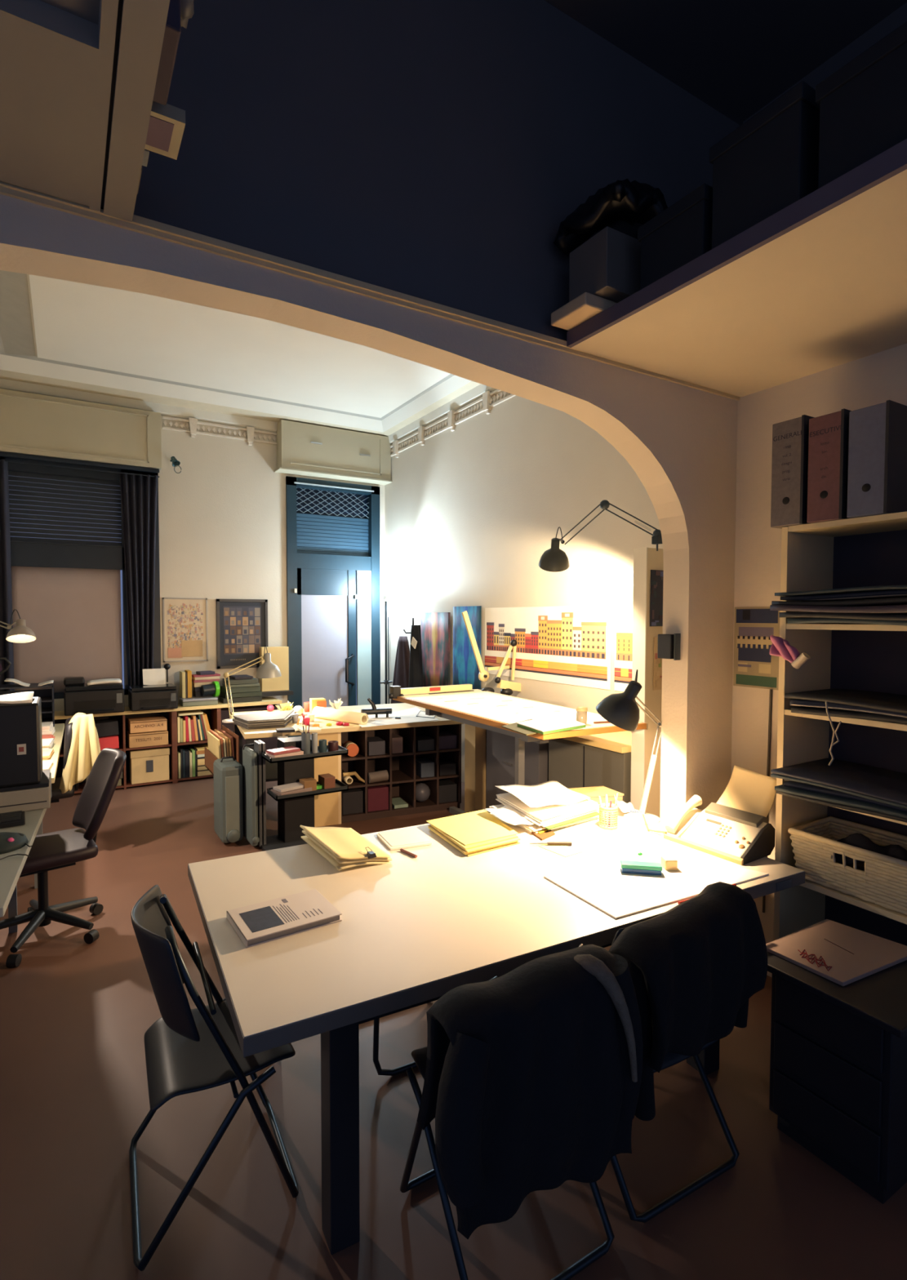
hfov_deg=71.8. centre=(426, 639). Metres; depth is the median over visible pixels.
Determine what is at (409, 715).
drawing
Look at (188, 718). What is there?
book
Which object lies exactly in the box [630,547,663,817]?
pillar
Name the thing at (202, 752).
book
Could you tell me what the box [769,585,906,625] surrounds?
pile
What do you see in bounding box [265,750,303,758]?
magazine
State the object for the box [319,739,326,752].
tin
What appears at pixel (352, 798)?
box
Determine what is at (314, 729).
pad
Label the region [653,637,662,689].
postcard
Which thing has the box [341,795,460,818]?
cubby shelf
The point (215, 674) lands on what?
book
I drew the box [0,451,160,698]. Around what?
window
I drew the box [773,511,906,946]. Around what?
shelf unit
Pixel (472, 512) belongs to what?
wall
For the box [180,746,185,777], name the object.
book
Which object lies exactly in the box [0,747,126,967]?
swivel chair
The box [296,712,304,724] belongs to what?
scraps
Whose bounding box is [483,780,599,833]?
heap
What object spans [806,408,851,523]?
binder
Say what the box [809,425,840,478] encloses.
print
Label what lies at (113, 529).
shutter
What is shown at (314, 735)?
canister
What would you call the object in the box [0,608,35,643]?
desk lamp
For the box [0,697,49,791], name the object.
monitor
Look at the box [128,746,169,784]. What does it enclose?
carton
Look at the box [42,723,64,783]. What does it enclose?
countertop
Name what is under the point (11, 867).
computer desk
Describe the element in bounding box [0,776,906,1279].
floor
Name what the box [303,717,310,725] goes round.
spool
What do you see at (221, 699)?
portfolio
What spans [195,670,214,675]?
book
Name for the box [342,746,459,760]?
cubby shelf
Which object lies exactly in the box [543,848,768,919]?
sheet
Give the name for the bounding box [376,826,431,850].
paper
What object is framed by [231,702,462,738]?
countertop
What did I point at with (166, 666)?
webcam
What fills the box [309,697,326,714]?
box
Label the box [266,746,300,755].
magazine
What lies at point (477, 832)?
folders
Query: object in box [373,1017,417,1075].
folding chair
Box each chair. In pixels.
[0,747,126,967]
[34,723,64,888]
[42,717,79,834]
[128,884,298,1271]
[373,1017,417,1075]
[400,943,614,1279]
[609,928,739,1222]
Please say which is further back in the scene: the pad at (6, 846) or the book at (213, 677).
the book at (213, 677)
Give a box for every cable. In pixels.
[0,853,30,860]
[762,688,772,912]
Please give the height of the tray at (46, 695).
0.400 m
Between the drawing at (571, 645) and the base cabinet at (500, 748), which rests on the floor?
the base cabinet at (500, 748)
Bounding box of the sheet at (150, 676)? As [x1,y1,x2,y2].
[142,668,165,684]
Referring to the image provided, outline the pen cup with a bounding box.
[599,803,617,830]
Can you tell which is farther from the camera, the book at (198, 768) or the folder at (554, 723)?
the book at (198, 768)
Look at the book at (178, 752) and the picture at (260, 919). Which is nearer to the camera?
the picture at (260, 919)
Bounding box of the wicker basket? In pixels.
[787,816,906,915]
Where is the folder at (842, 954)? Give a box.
[765,919,906,986]
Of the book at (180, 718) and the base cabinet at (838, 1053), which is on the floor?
the base cabinet at (838, 1053)
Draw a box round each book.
[142,149,149,166]
[177,710,203,715]
[177,715,180,742]
[177,746,182,777]
[177,749,180,778]
[179,671,185,697]
[179,716,182,742]
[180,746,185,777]
[182,715,188,742]
[182,718,186,742]
[182,747,189,777]
[184,669,191,697]
[185,672,187,697]
[187,716,191,741]
[187,749,192,777]
[188,746,195,777]
[189,717,195,741]
[190,715,198,741]
[191,673,220,677]
[191,675,219,679]
[191,679,219,682]
[191,746,196,776]
[192,681,212,687]
[193,687,200,691]
[194,744,208,751]
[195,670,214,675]
[195,714,204,740]
[195,716,200,740]
[195,750,204,754]
[196,754,204,757]
[196,758,204,765]
[196,765,207,770]
[196,770,212,776]
[197,718,202,740]
[200,714,207,740]
[202,714,207,737]
[203,712,210,731]
[226,888,342,947]
[620,866,661,875]
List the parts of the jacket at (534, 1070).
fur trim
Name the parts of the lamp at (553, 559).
lamp shade, arm, arm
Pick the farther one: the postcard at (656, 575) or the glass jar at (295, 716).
the glass jar at (295, 716)
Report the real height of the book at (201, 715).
0.279 m
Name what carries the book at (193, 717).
on the bookcase at (215, 713)
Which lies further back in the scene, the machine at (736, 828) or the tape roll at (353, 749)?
the tape roll at (353, 749)
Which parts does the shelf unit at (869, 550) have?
panel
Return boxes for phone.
[657,633,680,660]
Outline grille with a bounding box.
[296,487,368,518]
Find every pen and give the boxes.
[400,848,417,857]
[598,795,605,826]
[605,794,608,824]
[608,800,611,826]
[611,792,617,824]
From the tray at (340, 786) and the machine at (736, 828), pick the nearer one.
the machine at (736, 828)
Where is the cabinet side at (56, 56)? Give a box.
[0,0,169,222]
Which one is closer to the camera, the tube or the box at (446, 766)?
the tube
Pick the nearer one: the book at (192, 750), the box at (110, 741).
the box at (110, 741)
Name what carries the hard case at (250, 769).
on the floor
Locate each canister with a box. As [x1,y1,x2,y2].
[301,732,310,754]
[311,732,317,753]
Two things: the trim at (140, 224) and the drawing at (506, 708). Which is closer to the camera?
the trim at (140, 224)
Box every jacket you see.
[59,712,100,794]
[417,944,643,1239]
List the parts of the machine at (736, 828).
cord, panel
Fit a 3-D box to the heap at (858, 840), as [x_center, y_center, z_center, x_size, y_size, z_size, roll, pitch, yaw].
[1.748,0.828,2.452,0.210,0.114,0.368,-1,2,-30]
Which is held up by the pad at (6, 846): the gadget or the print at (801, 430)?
the gadget
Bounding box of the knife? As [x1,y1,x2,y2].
[529,841,572,845]
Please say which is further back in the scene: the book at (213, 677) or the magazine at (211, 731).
the book at (213, 677)
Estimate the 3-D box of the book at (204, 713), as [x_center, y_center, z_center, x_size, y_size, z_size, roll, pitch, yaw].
[-2.417,0.940,6.866,0.092,0.279,0.190,-1,2,-30]
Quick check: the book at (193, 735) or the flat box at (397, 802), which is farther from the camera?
the book at (193, 735)
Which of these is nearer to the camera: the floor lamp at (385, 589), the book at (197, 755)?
the book at (197, 755)
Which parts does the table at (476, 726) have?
post, post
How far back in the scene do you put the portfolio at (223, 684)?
6.96 m
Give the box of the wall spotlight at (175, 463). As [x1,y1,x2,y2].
[169,456,181,473]
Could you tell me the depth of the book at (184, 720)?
6.66 m
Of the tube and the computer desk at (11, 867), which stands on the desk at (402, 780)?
the tube
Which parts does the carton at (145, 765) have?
lid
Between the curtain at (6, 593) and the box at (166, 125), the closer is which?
the box at (166, 125)
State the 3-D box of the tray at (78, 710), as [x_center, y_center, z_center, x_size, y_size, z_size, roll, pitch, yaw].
[-3.219,0.687,6.075,0.320,0.013,0.070,-1,2,-30]
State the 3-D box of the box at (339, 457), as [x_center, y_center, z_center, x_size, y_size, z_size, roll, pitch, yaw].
[-1.118,-2.270,7.638,1.450,0.565,0.220,-1,2,-30]
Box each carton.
[127,730,168,747]
[128,715,167,733]
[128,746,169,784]
[299,777,316,791]
[318,773,335,789]
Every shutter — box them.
[8,471,121,545]
[296,513,368,556]
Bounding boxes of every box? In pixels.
[98,734,119,750]
[144,101,185,159]
[259,646,293,697]
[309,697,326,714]
[342,787,363,814]
[367,736,385,755]
[367,784,388,812]
[391,733,402,753]
[391,797,408,808]
[415,734,434,751]
[415,757,434,777]
[439,731,457,749]
[439,758,455,775]
[439,778,457,803]
[568,226,640,302]
[619,859,662,875]
[637,182,712,289]
[709,80,819,248]
[815,21,906,188]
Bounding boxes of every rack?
[204,724,239,775]
[360,697,391,717]
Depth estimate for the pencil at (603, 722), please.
3.92 m
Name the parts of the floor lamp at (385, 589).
bulb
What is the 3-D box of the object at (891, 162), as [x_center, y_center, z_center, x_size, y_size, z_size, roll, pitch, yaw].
[1.369,-1.175,1.187,0.022,0.060,3.158,-1,2,-30]
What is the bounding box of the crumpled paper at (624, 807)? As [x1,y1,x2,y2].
[613,794,635,813]
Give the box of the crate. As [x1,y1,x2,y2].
[152,0,181,105]
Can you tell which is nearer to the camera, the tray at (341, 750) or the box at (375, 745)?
the tray at (341, 750)
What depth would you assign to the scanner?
6.71 m
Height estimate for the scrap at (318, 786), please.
0.025 m
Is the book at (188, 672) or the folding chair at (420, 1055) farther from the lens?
the book at (188, 672)
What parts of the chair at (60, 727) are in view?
leg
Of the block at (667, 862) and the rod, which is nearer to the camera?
the block at (667, 862)
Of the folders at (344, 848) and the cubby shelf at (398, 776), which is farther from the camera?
the cubby shelf at (398, 776)
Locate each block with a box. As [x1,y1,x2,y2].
[312,723,319,727]
[660,855,677,870]
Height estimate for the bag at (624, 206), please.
0.216 m
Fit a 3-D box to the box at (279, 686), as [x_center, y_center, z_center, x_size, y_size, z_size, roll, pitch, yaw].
[-1.786,0.362,7.302,0.400,0.560,0.200,-1,2,-30]
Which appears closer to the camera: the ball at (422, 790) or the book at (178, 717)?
the ball at (422, 790)
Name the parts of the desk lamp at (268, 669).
arm, arm, lamp shade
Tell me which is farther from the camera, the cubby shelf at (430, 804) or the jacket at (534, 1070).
the cubby shelf at (430, 804)
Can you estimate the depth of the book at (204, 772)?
6.75 m
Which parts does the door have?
pane, pane, handle, panel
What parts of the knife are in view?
blade, handle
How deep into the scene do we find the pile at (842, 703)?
2.40 m
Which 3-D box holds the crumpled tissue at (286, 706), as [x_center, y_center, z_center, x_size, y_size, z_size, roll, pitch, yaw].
[-1.323,0.646,5.872,0.128,0.132,0.164,2,3,40]
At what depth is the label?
6.47 m
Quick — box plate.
[311,441,322,444]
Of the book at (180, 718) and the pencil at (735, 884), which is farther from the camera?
the book at (180, 718)
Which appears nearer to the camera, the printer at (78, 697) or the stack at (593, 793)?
the stack at (593, 793)
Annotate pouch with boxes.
[768,635,810,669]
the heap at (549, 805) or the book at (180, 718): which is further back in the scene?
the book at (180, 718)
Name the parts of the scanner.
lid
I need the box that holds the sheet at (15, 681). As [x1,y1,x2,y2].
[4,678,53,686]
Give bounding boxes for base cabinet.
[485,729,548,813]
[548,730,631,803]
[767,951,906,1204]
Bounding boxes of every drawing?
[358,706,438,727]
[413,692,599,723]
[484,604,611,689]
[613,604,632,691]
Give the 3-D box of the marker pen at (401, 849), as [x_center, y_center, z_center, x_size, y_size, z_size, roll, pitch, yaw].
[-0.079,0.916,2.690,0.012,0.012,0.102,-2,3,-41]
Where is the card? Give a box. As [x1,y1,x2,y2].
[410,636,417,648]
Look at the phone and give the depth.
3.05 m
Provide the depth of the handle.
5.60 m
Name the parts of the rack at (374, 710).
handle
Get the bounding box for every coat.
[391,635,409,703]
[408,625,422,688]
[608,881,767,1120]
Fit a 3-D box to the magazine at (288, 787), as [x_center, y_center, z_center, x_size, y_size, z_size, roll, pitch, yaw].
[-1.026,1.102,4.695,0.220,0.020,0.120,-2,3,-42]
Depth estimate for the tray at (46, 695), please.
5.75 m
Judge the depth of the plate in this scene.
7.41 m
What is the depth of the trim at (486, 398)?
6.62 m
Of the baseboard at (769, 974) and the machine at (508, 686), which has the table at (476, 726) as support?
the machine at (508, 686)
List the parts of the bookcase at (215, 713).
panel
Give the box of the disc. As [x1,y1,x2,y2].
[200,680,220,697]
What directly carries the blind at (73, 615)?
attached to the window
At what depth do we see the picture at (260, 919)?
2.06 m
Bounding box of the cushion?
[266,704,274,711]
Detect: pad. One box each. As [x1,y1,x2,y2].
[0,831,28,854]
[297,726,320,732]
[531,828,555,840]
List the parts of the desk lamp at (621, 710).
lamp shade, stem, arm, arm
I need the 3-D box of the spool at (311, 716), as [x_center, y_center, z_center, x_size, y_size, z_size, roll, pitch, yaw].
[-1.027,0.691,5.554,0.064,0.064,0.064,-1,2,-30]
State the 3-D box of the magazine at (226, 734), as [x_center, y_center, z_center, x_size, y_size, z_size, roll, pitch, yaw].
[-1.707,0.942,5.347,0.030,0.300,0.460,-1,2,-30]
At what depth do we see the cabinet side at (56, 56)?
1.32 m
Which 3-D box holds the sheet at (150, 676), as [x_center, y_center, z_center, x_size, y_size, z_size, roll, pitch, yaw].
[-2.891,0.396,6.637,0.220,0.180,0.052,-1,2,-30]
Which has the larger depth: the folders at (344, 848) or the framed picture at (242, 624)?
the framed picture at (242, 624)
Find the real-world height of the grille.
0.306 m
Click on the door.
(333, 542)
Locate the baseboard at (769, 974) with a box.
[766,971,772,977]
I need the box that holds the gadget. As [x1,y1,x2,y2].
[7,832,23,841]
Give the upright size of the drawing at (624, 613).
0.650 m
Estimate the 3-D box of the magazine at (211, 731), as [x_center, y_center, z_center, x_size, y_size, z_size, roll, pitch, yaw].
[-1.780,0.944,5.305,0.030,0.300,0.460,-1,2,-30]
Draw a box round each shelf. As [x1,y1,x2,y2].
[256,737,277,782]
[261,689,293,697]
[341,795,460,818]
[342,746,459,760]
[342,769,459,788]
[571,168,906,396]
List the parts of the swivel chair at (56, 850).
leg, leg, leg, seat plate, seat, leg, leg, stem, backrest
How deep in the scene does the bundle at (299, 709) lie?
5.85 m
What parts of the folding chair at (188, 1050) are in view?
backrest, frame, seat, frame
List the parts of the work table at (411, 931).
leg, leg, clip plate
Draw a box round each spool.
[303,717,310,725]
[307,713,315,721]
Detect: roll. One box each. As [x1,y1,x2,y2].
[311,706,368,724]
[336,721,342,725]
[342,722,349,726]
[342,741,359,756]
[342,771,364,782]
[367,769,388,782]
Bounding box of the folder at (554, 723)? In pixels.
[516,714,586,734]
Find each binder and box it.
[770,414,814,528]
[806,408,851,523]
[846,400,906,518]
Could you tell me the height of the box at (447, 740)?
0.120 m
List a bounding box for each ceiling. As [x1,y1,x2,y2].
[0,270,496,444]
[544,0,906,125]
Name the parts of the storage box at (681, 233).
lid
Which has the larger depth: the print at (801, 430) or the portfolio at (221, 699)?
the portfolio at (221, 699)
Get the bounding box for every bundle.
[293,705,303,715]
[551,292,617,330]
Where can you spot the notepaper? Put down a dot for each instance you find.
(564, 851)
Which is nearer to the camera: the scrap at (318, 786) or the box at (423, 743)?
the scrap at (318, 786)
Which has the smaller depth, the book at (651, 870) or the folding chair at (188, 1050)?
the folding chair at (188, 1050)
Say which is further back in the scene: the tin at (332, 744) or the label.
the label
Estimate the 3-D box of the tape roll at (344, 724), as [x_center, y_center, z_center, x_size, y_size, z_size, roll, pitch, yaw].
[-0.691,0.721,5.344,0.051,0.021,0.051,-1,2,-30]
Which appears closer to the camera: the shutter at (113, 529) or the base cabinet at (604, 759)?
the base cabinet at (604, 759)
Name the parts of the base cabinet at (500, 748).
handle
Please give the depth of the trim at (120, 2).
1.33 m
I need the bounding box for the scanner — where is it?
[178,696,217,706]
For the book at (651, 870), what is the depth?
2.47 m
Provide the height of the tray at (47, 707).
0.080 m
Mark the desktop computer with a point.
(36, 798)
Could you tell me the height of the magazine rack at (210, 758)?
0.350 m
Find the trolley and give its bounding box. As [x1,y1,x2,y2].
[253,736,348,851]
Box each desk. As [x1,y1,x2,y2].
[0,808,46,933]
[231,702,462,826]
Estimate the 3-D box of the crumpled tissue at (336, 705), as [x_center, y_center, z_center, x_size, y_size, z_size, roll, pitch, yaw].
[-0.901,0.640,6.183,0.133,0.120,0.149,0,2,2]
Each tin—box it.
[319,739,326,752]
[328,740,337,751]
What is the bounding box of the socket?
[382,595,388,601]
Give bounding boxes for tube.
[342,769,352,784]
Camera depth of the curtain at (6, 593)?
6.03 m
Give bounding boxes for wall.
[0,0,739,822]
[53,414,385,738]
[384,389,662,782]
[730,2,906,943]
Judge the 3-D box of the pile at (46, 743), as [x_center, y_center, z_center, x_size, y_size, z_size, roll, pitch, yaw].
[-3.079,0.809,4.764,0.414,0.049,0.298,-1,2,-30]
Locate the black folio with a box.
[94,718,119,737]
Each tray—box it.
[0,682,54,726]
[0,688,52,702]
[41,701,54,713]
[41,712,54,724]
[76,708,114,713]
[142,705,168,709]
[261,745,348,763]
[266,778,348,800]
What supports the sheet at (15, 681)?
on the tray at (46, 695)
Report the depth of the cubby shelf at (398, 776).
5.58 m
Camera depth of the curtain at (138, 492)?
6.62 m
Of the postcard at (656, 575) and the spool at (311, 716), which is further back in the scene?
the spool at (311, 716)
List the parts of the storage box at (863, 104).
lid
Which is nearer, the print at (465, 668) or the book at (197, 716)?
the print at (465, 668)
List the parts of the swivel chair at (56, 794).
seat plate, seat, backrest, stem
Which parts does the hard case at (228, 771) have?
handle, panel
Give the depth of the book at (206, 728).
6.77 m
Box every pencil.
[593,720,608,723]
[677,883,736,904]
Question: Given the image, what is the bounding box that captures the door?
[285,475,380,737]
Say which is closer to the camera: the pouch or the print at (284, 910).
the print at (284, 910)
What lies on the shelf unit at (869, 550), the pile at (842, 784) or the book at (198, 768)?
the pile at (842, 784)
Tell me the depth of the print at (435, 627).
7.00 m
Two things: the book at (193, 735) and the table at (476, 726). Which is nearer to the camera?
the table at (476, 726)
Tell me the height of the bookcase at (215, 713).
0.800 m
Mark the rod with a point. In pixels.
(388, 617)
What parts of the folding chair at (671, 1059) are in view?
backrest, frame, seat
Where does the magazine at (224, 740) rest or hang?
in the magazine rack at (210, 758)
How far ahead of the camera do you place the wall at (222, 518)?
7.11 m
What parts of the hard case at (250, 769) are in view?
handle, panel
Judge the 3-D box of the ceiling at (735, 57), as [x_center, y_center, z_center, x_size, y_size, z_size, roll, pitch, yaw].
[0.394,-2.503,0.026,7.200,0.100,4.210,-1,2,-30]
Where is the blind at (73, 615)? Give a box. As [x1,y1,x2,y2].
[11,566,122,693]
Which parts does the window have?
curtain rail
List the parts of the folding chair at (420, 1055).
seat, frame, frame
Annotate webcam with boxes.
[164,663,170,682]
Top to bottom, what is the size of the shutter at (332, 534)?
0.490 m
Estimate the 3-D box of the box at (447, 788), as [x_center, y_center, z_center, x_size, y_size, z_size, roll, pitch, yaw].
[0.151,1.397,5.808,0.180,0.160,0.220,-1,2,-22]
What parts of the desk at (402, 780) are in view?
leg, leg, panel, panel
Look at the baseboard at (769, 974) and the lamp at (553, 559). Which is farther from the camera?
the lamp at (553, 559)
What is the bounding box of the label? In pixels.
[146,760,153,772]
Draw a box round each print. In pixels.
[272,898,322,922]
[420,612,450,686]
[453,605,481,689]
[773,430,801,480]
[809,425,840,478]
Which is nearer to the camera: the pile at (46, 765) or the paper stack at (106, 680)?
the pile at (46, 765)
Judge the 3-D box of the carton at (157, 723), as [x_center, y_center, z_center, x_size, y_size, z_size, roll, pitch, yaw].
[-2.931,0.885,6.563,0.360,0.119,0.266,-1,2,-30]
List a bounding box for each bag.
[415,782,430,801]
[553,178,667,255]
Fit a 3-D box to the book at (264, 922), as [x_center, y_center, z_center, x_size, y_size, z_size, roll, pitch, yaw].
[-0.482,0.930,2.111,0.322,0.026,0.229,-1,2,-33]
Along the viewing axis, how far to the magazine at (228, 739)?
5.14 m
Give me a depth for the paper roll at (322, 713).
5.51 m
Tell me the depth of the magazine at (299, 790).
4.64 m
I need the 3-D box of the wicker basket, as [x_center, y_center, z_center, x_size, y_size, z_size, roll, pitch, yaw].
[1.752,0.880,2.453,0.321,0.201,0.499,-1,2,-30]
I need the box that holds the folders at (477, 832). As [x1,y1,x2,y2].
[426,809,520,857]
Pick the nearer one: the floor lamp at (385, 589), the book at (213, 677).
the book at (213, 677)
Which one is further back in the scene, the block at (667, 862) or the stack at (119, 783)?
the stack at (119, 783)
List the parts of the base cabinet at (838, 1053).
drawer, drawer, drawer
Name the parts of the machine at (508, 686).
rail knob, rail, arm, head knob, arm knob, arm, arm, head knob, arm knob, arm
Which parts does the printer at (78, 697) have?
scanner lid, button panel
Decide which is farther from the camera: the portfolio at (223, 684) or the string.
the portfolio at (223, 684)
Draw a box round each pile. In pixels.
[41,721,55,735]
[42,734,55,738]
[42,737,54,749]
[42,748,53,759]
[42,760,53,769]
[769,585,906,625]
[770,758,906,822]
[784,688,906,724]
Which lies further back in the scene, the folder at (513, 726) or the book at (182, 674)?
the book at (182, 674)
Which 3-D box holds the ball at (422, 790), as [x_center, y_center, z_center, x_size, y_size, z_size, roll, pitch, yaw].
[-0.052,1.391,5.715,0.166,0.170,0.162,-1,2,-30]
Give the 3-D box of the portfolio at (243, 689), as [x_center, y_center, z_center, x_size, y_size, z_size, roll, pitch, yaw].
[-2.108,0.550,7.066,0.389,0.058,0.273,-1,2,-30]
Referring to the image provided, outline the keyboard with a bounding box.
[0,810,25,828]
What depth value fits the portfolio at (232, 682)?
6.96 m
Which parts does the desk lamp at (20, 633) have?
arm, lamp shade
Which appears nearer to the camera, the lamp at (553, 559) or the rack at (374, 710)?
the lamp at (553, 559)
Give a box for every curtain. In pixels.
[0,459,14,691]
[119,473,157,685]
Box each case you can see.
[213,755,243,843]
[242,743,259,846]
[275,727,294,733]
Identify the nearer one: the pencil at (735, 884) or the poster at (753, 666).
the pencil at (735, 884)
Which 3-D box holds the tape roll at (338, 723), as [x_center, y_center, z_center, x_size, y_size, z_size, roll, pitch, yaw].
[-0.750,0.718,5.373,0.059,0.024,0.059,-1,2,-30]
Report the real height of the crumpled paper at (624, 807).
0.063 m
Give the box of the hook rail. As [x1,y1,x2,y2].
[403,617,413,633]
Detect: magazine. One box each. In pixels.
[207,731,221,759]
[209,729,223,758]
[213,730,226,756]
[214,728,229,756]
[218,730,231,756]
[219,728,234,757]
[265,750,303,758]
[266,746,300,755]
[271,787,311,795]
[272,782,303,792]
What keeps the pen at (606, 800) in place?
in the pen cup
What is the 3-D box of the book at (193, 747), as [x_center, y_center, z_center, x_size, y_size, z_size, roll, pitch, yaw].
[-2.530,1.316,6.803,0.010,0.290,0.220,-1,2,-30]
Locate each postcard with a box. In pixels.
[649,569,663,626]
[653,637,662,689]
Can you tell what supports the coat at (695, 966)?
on the folding chair at (671, 1059)
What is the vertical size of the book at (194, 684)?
0.050 m
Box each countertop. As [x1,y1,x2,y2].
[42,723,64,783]
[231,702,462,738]
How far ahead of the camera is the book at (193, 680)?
6.87 m
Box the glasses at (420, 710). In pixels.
[416,710,435,718]
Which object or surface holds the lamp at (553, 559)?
attached to the pillar
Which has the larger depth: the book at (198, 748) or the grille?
the grille
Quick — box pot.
[303,702,309,711]
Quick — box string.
[825,701,841,765]
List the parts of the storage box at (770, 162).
lid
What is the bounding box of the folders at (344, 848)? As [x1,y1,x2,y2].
[299,825,391,870]
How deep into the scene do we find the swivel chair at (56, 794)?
4.50 m
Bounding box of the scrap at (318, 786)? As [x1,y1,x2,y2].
[316,784,322,789]
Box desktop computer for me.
[0,772,51,813]
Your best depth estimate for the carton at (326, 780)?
4.80 m
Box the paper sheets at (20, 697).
[0,691,33,703]
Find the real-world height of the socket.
0.070 m
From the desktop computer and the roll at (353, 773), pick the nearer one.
the desktop computer
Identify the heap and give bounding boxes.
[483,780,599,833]
[835,832,906,865]
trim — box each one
[0,181,739,400]
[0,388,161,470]
[100,0,123,209]
[162,416,276,445]
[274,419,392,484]
[390,389,515,457]
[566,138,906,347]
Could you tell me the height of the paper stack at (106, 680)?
0.036 m
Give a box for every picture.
[162,597,208,662]
[216,599,267,669]
[239,906,284,933]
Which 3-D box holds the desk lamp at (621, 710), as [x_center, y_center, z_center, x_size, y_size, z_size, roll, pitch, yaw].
[0.971,0.519,2.998,0.202,0.782,0.568,1,3,33]
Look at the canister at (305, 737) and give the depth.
4.72 m
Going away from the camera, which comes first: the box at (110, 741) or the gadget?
the gadget
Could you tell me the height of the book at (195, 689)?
0.045 m
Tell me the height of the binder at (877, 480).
0.400 m
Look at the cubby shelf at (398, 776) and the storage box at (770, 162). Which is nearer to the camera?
the storage box at (770, 162)
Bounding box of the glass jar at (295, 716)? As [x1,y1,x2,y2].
[291,713,298,723]
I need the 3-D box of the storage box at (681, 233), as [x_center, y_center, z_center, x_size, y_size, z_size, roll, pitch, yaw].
[0.977,-1.368,2.237,0.336,0.246,0.276,-1,2,-30]
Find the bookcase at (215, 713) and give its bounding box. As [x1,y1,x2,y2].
[54,697,282,793]
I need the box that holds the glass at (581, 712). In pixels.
[576,706,587,724]
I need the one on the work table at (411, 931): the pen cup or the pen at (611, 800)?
the pen cup
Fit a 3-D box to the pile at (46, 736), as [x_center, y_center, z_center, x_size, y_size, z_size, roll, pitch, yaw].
[-3.204,0.812,5.095,0.302,0.020,0.295,-1,2,-30]
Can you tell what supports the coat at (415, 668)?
hanging from the hook rail
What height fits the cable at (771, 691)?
1.100 m
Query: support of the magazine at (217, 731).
in the magazine rack at (210, 758)
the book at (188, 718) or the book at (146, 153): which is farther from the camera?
the book at (188, 718)
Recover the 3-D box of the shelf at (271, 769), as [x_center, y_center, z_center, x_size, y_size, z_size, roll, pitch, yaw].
[-1.353,1.130,5.545,0.400,0.733,0.800,-1,2,-22]
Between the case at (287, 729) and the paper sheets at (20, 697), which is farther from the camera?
the case at (287, 729)
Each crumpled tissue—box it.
[275,701,293,711]
[328,697,342,709]
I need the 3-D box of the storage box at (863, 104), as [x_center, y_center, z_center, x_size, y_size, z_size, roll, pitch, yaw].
[1.292,-1.378,1.691,0.336,0.306,0.296,-1,2,-30]
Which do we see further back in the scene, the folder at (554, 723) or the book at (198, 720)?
the book at (198, 720)
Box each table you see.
[187,803,804,1254]
[392,688,646,815]
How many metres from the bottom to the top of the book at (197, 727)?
0.250 m
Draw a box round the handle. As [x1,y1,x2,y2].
[0,657,11,675]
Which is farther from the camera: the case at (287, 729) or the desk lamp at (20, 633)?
the case at (287, 729)
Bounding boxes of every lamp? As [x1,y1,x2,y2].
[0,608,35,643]
[222,644,281,723]
[379,584,392,703]
[538,499,662,572]
[595,669,661,824]
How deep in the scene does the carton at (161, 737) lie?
6.46 m
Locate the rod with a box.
[387,617,389,703]
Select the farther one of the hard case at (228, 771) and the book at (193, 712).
the book at (193, 712)
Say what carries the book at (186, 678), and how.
on the scanner
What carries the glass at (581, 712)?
on the table at (476, 726)
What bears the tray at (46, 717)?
on the tray at (46, 695)
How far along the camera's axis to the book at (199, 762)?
6.74 m
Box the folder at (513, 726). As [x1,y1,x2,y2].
[502,719,537,735]
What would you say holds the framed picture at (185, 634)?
attached to the wall at (222, 518)
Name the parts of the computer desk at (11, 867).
leg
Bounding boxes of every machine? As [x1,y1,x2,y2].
[388,610,520,698]
[628,765,776,865]
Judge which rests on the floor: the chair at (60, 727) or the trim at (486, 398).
the chair at (60, 727)
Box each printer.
[63,676,124,715]
[128,683,177,711]
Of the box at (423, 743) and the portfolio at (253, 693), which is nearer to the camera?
the box at (423, 743)
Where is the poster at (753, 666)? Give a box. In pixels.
[733,606,779,689]
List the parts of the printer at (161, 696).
scanner lid, button panel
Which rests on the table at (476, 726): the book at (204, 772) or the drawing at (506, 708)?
the drawing at (506, 708)
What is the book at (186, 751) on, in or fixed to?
on the bookcase at (215, 713)
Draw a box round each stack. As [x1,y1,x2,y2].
[85,770,123,782]
[86,678,121,685]
[116,778,121,786]
[231,710,296,729]
[568,786,623,804]
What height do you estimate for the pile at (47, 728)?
0.088 m
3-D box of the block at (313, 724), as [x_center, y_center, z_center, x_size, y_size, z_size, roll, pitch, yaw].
[-0.938,0.721,5.286,0.059,0.024,0.059,-1,2,-30]
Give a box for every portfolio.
[218,696,262,703]
[220,685,260,693]
[220,691,262,697]
[222,677,257,684]
[222,683,259,687]
[229,674,253,679]
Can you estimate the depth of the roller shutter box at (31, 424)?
6.25 m
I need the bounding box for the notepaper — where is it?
[539,844,583,857]

